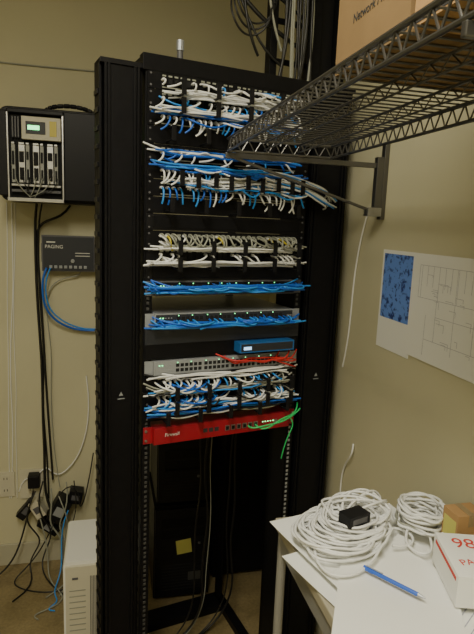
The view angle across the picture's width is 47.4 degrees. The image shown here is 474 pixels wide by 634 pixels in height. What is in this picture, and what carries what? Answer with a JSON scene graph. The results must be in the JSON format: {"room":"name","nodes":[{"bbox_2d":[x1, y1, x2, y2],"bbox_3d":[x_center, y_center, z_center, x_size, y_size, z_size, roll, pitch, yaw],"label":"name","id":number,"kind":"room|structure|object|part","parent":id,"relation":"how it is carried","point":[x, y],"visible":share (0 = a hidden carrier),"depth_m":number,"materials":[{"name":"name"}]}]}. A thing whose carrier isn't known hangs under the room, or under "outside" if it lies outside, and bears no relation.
{"room":"server room","nodes":[
{"label":"server room","id":0,"kind":"room"},
{"bbox_2d":[34,203,80,508],"bbox_3d":[-0.782,0.206,2.377,0.191,1.377,0.055,0,10,-14],"label":"power cords","id":1,"kind":"object","parent":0,"point":[36,230],"depth_m":2.37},
{"bbox_2d":[0,560,261,633],"bbox_3d":[-0.715,1.552,0.554,2.870,0.100,4.260,0,10,-14],"label":"floor","id":2,"kind":"structure","parent":0,"point":[16,617],"depth_m":2.30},
{"bbox_2d":[0,453,93,619],"bbox_3d":[-0.867,0.919,2.280,0.504,0.548,0.355,0,10,-14],"label":"cord","id":3,"kind":"object","parent":2,"relation":"on","point":[61,537],"visible":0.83,"depth_m":2.42,"materials":[{"name":"black plastic"}]},
{"bbox_2d":[63,519,96,633],"bbox_3d":[-0.567,1.036,2.032,0.146,0.430,0.284,0,10,-14],"label":"tower","id":4,"kind":"object","parent":2,"relation":"on","point":[80,556],"visible":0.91,"depth_m":1.89,"materials":[{"name":"white plastic"}]},
{"bbox_2d":[148,472,209,597],"bbox_3d":[-0.272,0.975,2.456,0.240,0.430,0.352,0,10,-14],"label":"tower","id":5,"kind":"object","parent":2,"relation":"on","point":[171,525],"visible":0.75,"depth_m":2.29,"materials":[{"name":"black plastic"}]},
{"bbox_2d":[150,437,209,503],"bbox_3d":[-0.259,0.615,2.399,0.220,0.300,0.342,0,10,-14],"label":"desktop computer","id":6,"kind":"object","parent":5,"relation":"on","point":[174,467],"visible":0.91,"depth_m":2.24,"materials":[{"name":"black plastic"}]},
{"bbox_2d":[94,39,355,633],"bbox_3d":[-0.119,0.258,1.830,0.775,2.065,0.567,-2,11,-26],"label":"rack","id":7,"kind":"object","parent":2,"relation":"on","point":[127,199],"visible":0.8,"depth_m":1.53,"materials":[{"name":"black metal"}]},
{"bbox_2d":[177,433,236,633],"bbox_3d":[-0.146,0.771,2.025,0.320,0.972,0.046,-2,11,-26],"label":"power cords","id":8,"kind":"object","parent":7,"relation":"hanging from","point":[209,625],"visible":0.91,"depth_m":2.08,"materials":[{"name":"black plastic"}]},
{"bbox_2d":[143,406,293,444],"bbox_3d":[-0.103,0.302,1.751,0.494,0.048,0.326,-2,11,-26],"label":"appliance","id":9,"kind":"object","parent":7,"relation":"in","point":[217,424],"visible":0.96,"depth_m":1.60,"materials":[{"name":"red metal"}]},
{"bbox_2d":[248,402,299,458],"bbox_3d":[0.120,0.360,1.669,0.184,0.172,0.038,-3,11,-28],"label":"cable","id":10,"kind":"object","parent":9,"relation":"attached to","point":[295,411],"visible":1,"depth_m":1.66,"materials":[{"name":"green plastic"}]},
{"bbox_3d":[-0.030,0.233,1.594,0.490,0.060,0.082,-2,11,-26],"label":"patch panel","id":11,"kind":"part","parent":7,"relation":"part of","materials":[{"name":"black metal"}]},
{"bbox_3d":[-0.029,0.189,1.587,0.490,0.060,0.082,-2,11,-26],"label":"patch panel","id":12,"kind":"part","parent":7,"relation":"part of","materials":[{"name":"black metal"}]},
{"bbox_2d":[144,350,296,375],"bbox_3d":[-0.097,0.109,1.723,0.490,0.041,0.315,-2,11,-26],"label":"switch","id":13,"kind":"object","parent":7,"relation":"on","point":[156,367],"visible":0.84,"depth_m":1.56,"materials":[{"name":"grey metal"}]},
{"bbox_2d":[234,337,293,352],"bbox_3d":[0.083,0.084,1.615,0.183,0.030,0.040,-2,11,-26],"label":"broadband modem","id":14,"kind":"object","parent":13,"relation":"on","point":[271,344],"visible":1,"depth_m":1.60,"materials":[{"name":"blue plastic"}]},
{"bbox_2d":[144,323,297,359],"bbox_3d":[-0.097,0.041,1.716,0.490,0.086,0.304,-2,11,-26],"label":"tray","id":15,"kind":"object","parent":7,"relation":"on","point":[158,344],"depth_m":1.55,"materials":[{"name":"black metal"}]},
{"bbox_2d":[145,295,298,327],"bbox_3d":[-0.078,-0.006,1.608,0.534,0.041,0.494,-2,11,-26],"label":"switch","id":16,"kind":"object","parent":7,"relation":"in","point":[199,308],"visible":0.83,"depth_m":1.60,"materials":[{"name":"grey metal"}]},
{"bbox_2d":[145,279,300,295],"bbox_3d":[-0.088,-0.110,1.685,0.490,0.041,0.315,-2,11,-26],"label":"switch","id":17,"kind":"object","parent":7,"relation":"on","point":[215,281],"visible":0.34,"depth_m":1.54,"materials":[{"name":"grey plastic"}]},
{"bbox_3d":[-0.028,-0.131,1.558,0.490,0.043,0.026,-2,11,-26],"label":"blank panel","id":18,"kind":"part","parent":7,"relation":"part of","materials":[{"name":"black plastic"}]},
{"bbox_3d":[-0.015,-0.162,1.527,0.490,0.060,0.082,-2,11,-26],"label":"patch panel","id":19,"kind":"part","parent":7,"relation":"part of","materials":[{"name":"black"}]},
{"bbox_3d":[-0.013,-0.205,1.519,0.490,0.060,0.082,-2,11,-26],"label":"patch panel","id":20,"kind":"part","parent":7,"relation":"part of","materials":[{"name":"black"}]},
{"bbox_3d":[-0.153,0.279,1.849,0.510,2.015,0.510,-2,11,-26],"label":"frame","id":21,"kind":"part","parent":7,"relation":"part of","materials":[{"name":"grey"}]},
{"bbox_3d":[-0.023,-0.263,1.535,0.490,0.043,0.026,-2,11,-26],"label":"blank panel","id":22,"kind":"part","parent":7,"relation":"part of","materials":[{"name":"black plastic"}]},
{"bbox_2d":[141,233,310,418],"bbox_3d":[-0.019,0.028,1.552,0.516,0.519,0.050,-2,11,-26],"label":"cables","id":23,"kind":"object","parent":7,"relation":"attached to","point":[186,404],"visible":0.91,"depth_m":1.54,"materials":[{"name":"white plastic"}]},
{"bbox_3d":[-0.007,-0.354,1.494,0.490,0.060,0.082,-2,11,-26],"label":"patch panel","id":24,"kind":"part","parent":7,"relation":"part of","materials":[{"name":"black metal"}]},
{"bbox_3d":[-0.006,-0.381,1.489,0.490,0.060,0.082,-2,11,-26],"label":"patch panel","id":25,"kind":"part","parent":7,"relation":"part of","materials":[{"name":"black metal"}]},
{"bbox_3d":[-0.015,-0.438,1.505,0.490,0.043,0.027,-2,11,-26],"label":"patch panel","id":26,"kind":"part","parent":7,"relation":"part of","materials":[{"name":"black metal"}]},
{"bbox_3d":[-0.012,-0.525,1.490,0.490,0.043,0.027,-2,11,-26],"label":"patch panel","id":27,"kind":"part","parent":7,"relation":"part of","materials":[{"name":"black metal"}]},
{"bbox_3d":[0.001,-0.556,1.459,0.490,0.060,0.082,-2,11,-26],"label":"patch panel","id":28,"kind":"part","parent":7,"relation":"part of","materials":[{"name":"black metal"}]},
{"bbox_3d":[0.003,-0.600,1.452,0.490,0.060,0.082,-2,11,-26],"label":"patch panel","id":29,"kind":"part","parent":7,"relation":"part of","materials":[{"name":"black metal"}]},
{"bbox_2d":[143,77,336,213],"bbox_3d":[0.047,-0.455,1.490,0.616,0.324,0.058,-2,11,-26],"label":"cables","id":30,"kind":"object","parent":7,"relation":"attached to","point":[260,104],"visible":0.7,"depth_m":1.44,"materials":[{"name":"white plastic"}]},
{"bbox_2d":[230,0,342,85],"bbox_3d":[0.135,-1.055,1.548,0.437,0.728,0.137,0,10,-11],"label":"cables","id":31,"kind":"object","parent":7,"relation":"attached to","point":[317,33],"visible":0.89,"depth_m":1.57,"materials":[{"name":"black plastic"}]},
{"bbox_2d":[208,429,268,576],"bbox_3d":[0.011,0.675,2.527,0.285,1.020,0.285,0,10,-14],"label":"computer tower","id":32,"kind":"object","parent":2,"relation":"on","point":[252,446],"visible":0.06,"depth_m":2.42,"materials":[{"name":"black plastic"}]},
{"bbox_2d":[273,507,433,633],"bbox_3d":[0.371,1.016,0.913,0.378,0.920,1.020,0,10,-14],"label":"table","id":33,"kind":"object","parent":2,"relation":"on","point":[321,608],"visible":0.22,"depth_m":1.17,"materials":[{"name":"laminate"}]},
{"bbox_2d":[269,488,473,633],"bbox_3d":[0.336,0.482,1.007,0.445,0.094,0.643,0,10,-14],"label":"pile","id":34,"kind":"object","parent":33,"relation":"on","point":[364,602],"depth_m":1.08,"materials":[{"name":"grey"}]},
{"bbox_3d":[0.248,0.441,1.155,0.263,0.069,0.210,-3,11,-30],"label":"network cable coil","id":35,"kind":"part","parent":34,"relation":"part of","materials":[{"name":"white plastic"}]},
{"bbox_2d":[338,505,369,529],"bbox_3d":[0.249,0.425,1.147,0.056,0.024,0.036,-4,11,-31],"label":"power adapter","id":36,"kind":"object","parent":34,"relation":"on","point":[355,516],"visible":1,"depth_m":1.14,"materials":[{"name":"black plastic"}]},
{"bbox_2d":[363,565,425,598],"bbox_3d":[0.292,0.494,1.008,0.124,0.012,0.009,11,13,42],"label":"ballpoint pen","id":37,"kind":"object","parent":34,"relation":"on","point":[369,569],"visible":1,"depth_m":1.01,"materials":[{"name":"blue plastic"}]},
{"bbox_3d":[0.400,0.443,1.193,0.127,0.058,0.172,12,13,43],"label":"spare patch cord coil","id":38,"kind":"part","parent":34,"relation":"part of","materials":[{"name":"white plastic"}]},
{"bbox_2d":[432,532,473,608],"bbox_3d":[0.446,0.475,1.016,0.110,0.061,0.140,3,10,3],"label":"carton","id":39,"kind":"object","parent":34,"relation":"on","point":[453,554],"visible":1,"depth_m":1.00,"materials":[{"name":"white cardboard"}]},
{"bbox_2d":[441,502,473,534],"bbox_3d":[0.475,0.445,1.138,0.065,0.086,0.051,0,10,-14],"label":"box","id":40,"kind":"object","parent":34,"relation":"on","point":[458,518],"visible":0.67,"depth_m":1.12,"materials":[{"name":"cardboard"}]},
{"bbox_2d":[0,0,283,543],"bbox_3d":[-1.145,-0.210,2.293,2.870,2.750,0.123,0,10,-14],"label":"wall","id":41,"kind":"structure","parent":0,"point":[74,34],"depth_m":2.33,"materials":[{"name":"paint"}]},
{"bbox_2d":[0,471,14,496],"bbox_3d":[-1.047,0.758,2.446,0.075,0.118,0.011,0,10,-14],"label":"wall outlet","id":42,"kind":"object","parent":41,"relation":"attached to","point":[7,479],"depth_m":2.44,"materials":[{"name":"beige plastic"}]},
{"bbox_2d":[16,497,30,520],"bbox_3d":[-0.956,0.872,2.452,0.088,0.094,0.042,0,10,-14],"label":"power adapter","id":43,"kind":"object","parent":41,"relation":"attached to","point":[21,514],"visible":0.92,"depth_m":2.43,"materials":[{"name":"black plastic"}]},
{"bbox_2d":[19,468,43,498],"bbox_3d":[-0.941,0.763,2.473,0.100,0.140,0.011,0,10,-14],"label":"wall outlet","id":44,"kind":"object","parent":41,"relation":"attached to","point":[25,492],"depth_m":2.47,"materials":[{"name":"beige plastic"}]},
{"bbox_2d":[0,538,65,565],"bbox_3d":[-1.187,1.101,2.473,2.670,0.105,0.012,0,10,-14],"label":"baseboard","id":45,"kind":"structure","parent":41,"relation":"attached to","point":[26,550],"depth_m":2.52,"materials":[{"name":"beige plastic"}]},
{"bbox_2d":[28,472,40,488],"bbox_3d":[-0.918,0.738,2.443,0.050,0.060,0.049,0,10,-14],"label":"power adapter","id":46,"kind":"object","parent":41,"relation":"attached to","point":[34,480],"visible":1,"depth_m":2.42,"materials":[{"name":"black plastic"}]},
{"bbox_2d":[28,495,46,519],"bbox_3d":[-0.904,0.864,2.453,0.076,0.091,0.062,0,10,-14],"label":"power adapter","id":47,"kind":"object","parent":41,"relation":"attached to","point":[34,508],"visible":0.94,"depth_m":2.43,"materials":[{"name":"beige plastic"}]},
{"bbox_2d":[0,104,94,205],"bbox_3d":[-0.730,-0.648,2.149,0.380,0.385,0.239,0,10,-14],"label":"system","id":48,"kind":"object","parent":41,"relation":"attached to","point":[47,155],"visible":0.98,"depth_m":2.06,"materials":[{"name":"black plastic"}]},
{"bbox_2d":[37,515,59,536],"bbox_3d":[-0.867,0.961,2.490,0.103,0.093,0.052,0,10,-14],"label":"power adapter","id":49,"kind":"object","parent":41,"relation":"attached to","point":[56,526],"visible":0.53,"depth_m":2.47,"materials":[{"name":"black plastic"}]},
{"bbox_2d":[46,491,71,524],"bbox_3d":[-0.811,0.875,2.473,0.114,0.130,0.082,0,10,-14],"label":"power adapter","id":50,"kind":"object","parent":41,"relation":"attached to","point":[57,509],"visible":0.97,"depth_m":2.44,"materials":[{"name":"black plastic"}]},
{"bbox_2d":[41,235,94,271],"bbox_3d":[-0.720,-0.272,2.309,0.228,0.150,0.070,0,10,-14],"label":"amplifier","id":51,"kind":"object","parent":41,"relation":"attached to","point":[58,252],"visible":0.99,"depth_m":2.29,"materials":[{"name":"grey plastic"}]},
{"bbox_2d":[41,267,95,330],"bbox_3d":[-0.642,-0.075,2.364,0.402,0.284,0.034,-2,10,-21],"label":"cable","id":52,"kind":"object","parent":51,"relation":"attached to","point":[45,270],"visible":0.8,"depth_m":2.31,"materials":[{"name":"blue plastic"}]},
{"bbox_2d":[68,485,83,504],"bbox_3d":[-0.745,0.823,2.495,0.070,0.070,0.062,0,10,-14],"label":"power adapter","id":53,"kind":"object","parent":41,"relation":"attached to","point":[80,489],"visible":0.91,"depth_m":2.47,"materials":[{"name":"black plastic"}]},
{"bbox_2d":[269,0,473,633],"bbox_3d":[0.686,0.146,0.645,0.100,2.750,4.060,0,10,-14],"label":"wall","id":54,"kind":"structure","parent":0,"point":[409,423],"depth_m":1.44,"materials":[{"name":"paint"}]},
{"bbox_2d":[225,0,473,219],"bbox_3d":[0.354,-0.262,0.813,0.464,0.210,1.388,0,10,-14],"label":"wire wall shelf","id":55,"kind":"object","parent":54,"relation":"attached to","point":[381,165],"visible":1,"depth_m":0.94,"materials":[{"name":"silver metal"}]},
{"bbox_2d":[335,0,473,91],"bbox_3d":[0.297,-0.475,0.716,0.251,0.271,0.205,0,10,-14],"label":"cardboard box","id":56,"kind":"object","parent":55,"relation":"on","point":[360,22],"visible":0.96,"depth_m":0.72,"materials":[{"name":"brown cardboard"}]},
{"bbox_2d":[415,0,473,34],"bbox_3d":[0.330,-0.430,0.550,0.236,0.241,0.125,0,10,-14],"label":"cardboard box","id":57,"kind":"object","parent":55,"relation":"on","point":[420,4],"visible":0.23,"depth_m":0.57,"materials":[{"name":"brown cardboard"}]},
{"bbox_2d":[340,216,367,498],"bbox_3d":[0.360,0.196,1.728,0.016,1.062,0.136,0,10,-14],"label":"coaxial cable","id":58,"kind":"object","parent":54,"relation":"attached to","point":[351,453],"visible":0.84,"depth_m":1.72,"materials":[{"name":"white plastic"}]},
{"bbox_2d":[376,249,414,358],"bbox_3d":[0.430,-0.041,1.468,0.002,0.276,0.170,0,10,-14],"label":"map poster","id":59,"kind":"object","parent":54,"relation":"attached to","point":[397,268],"visible":1,"depth_m":1.47,"materials":[{"name":"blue paper"}]},
{"bbox_2d":[405,253,473,383],"bbox_3d":[0.490,-0.002,1.215,0.001,0.263,0.375,0,10,-14],"label":"poster","id":60,"kind":"object","parent":54,"relation":"attached to","point":[440,328],"visible":1,"depth_m":1.25,"materials":[{"name":"white paper"}]}
]}

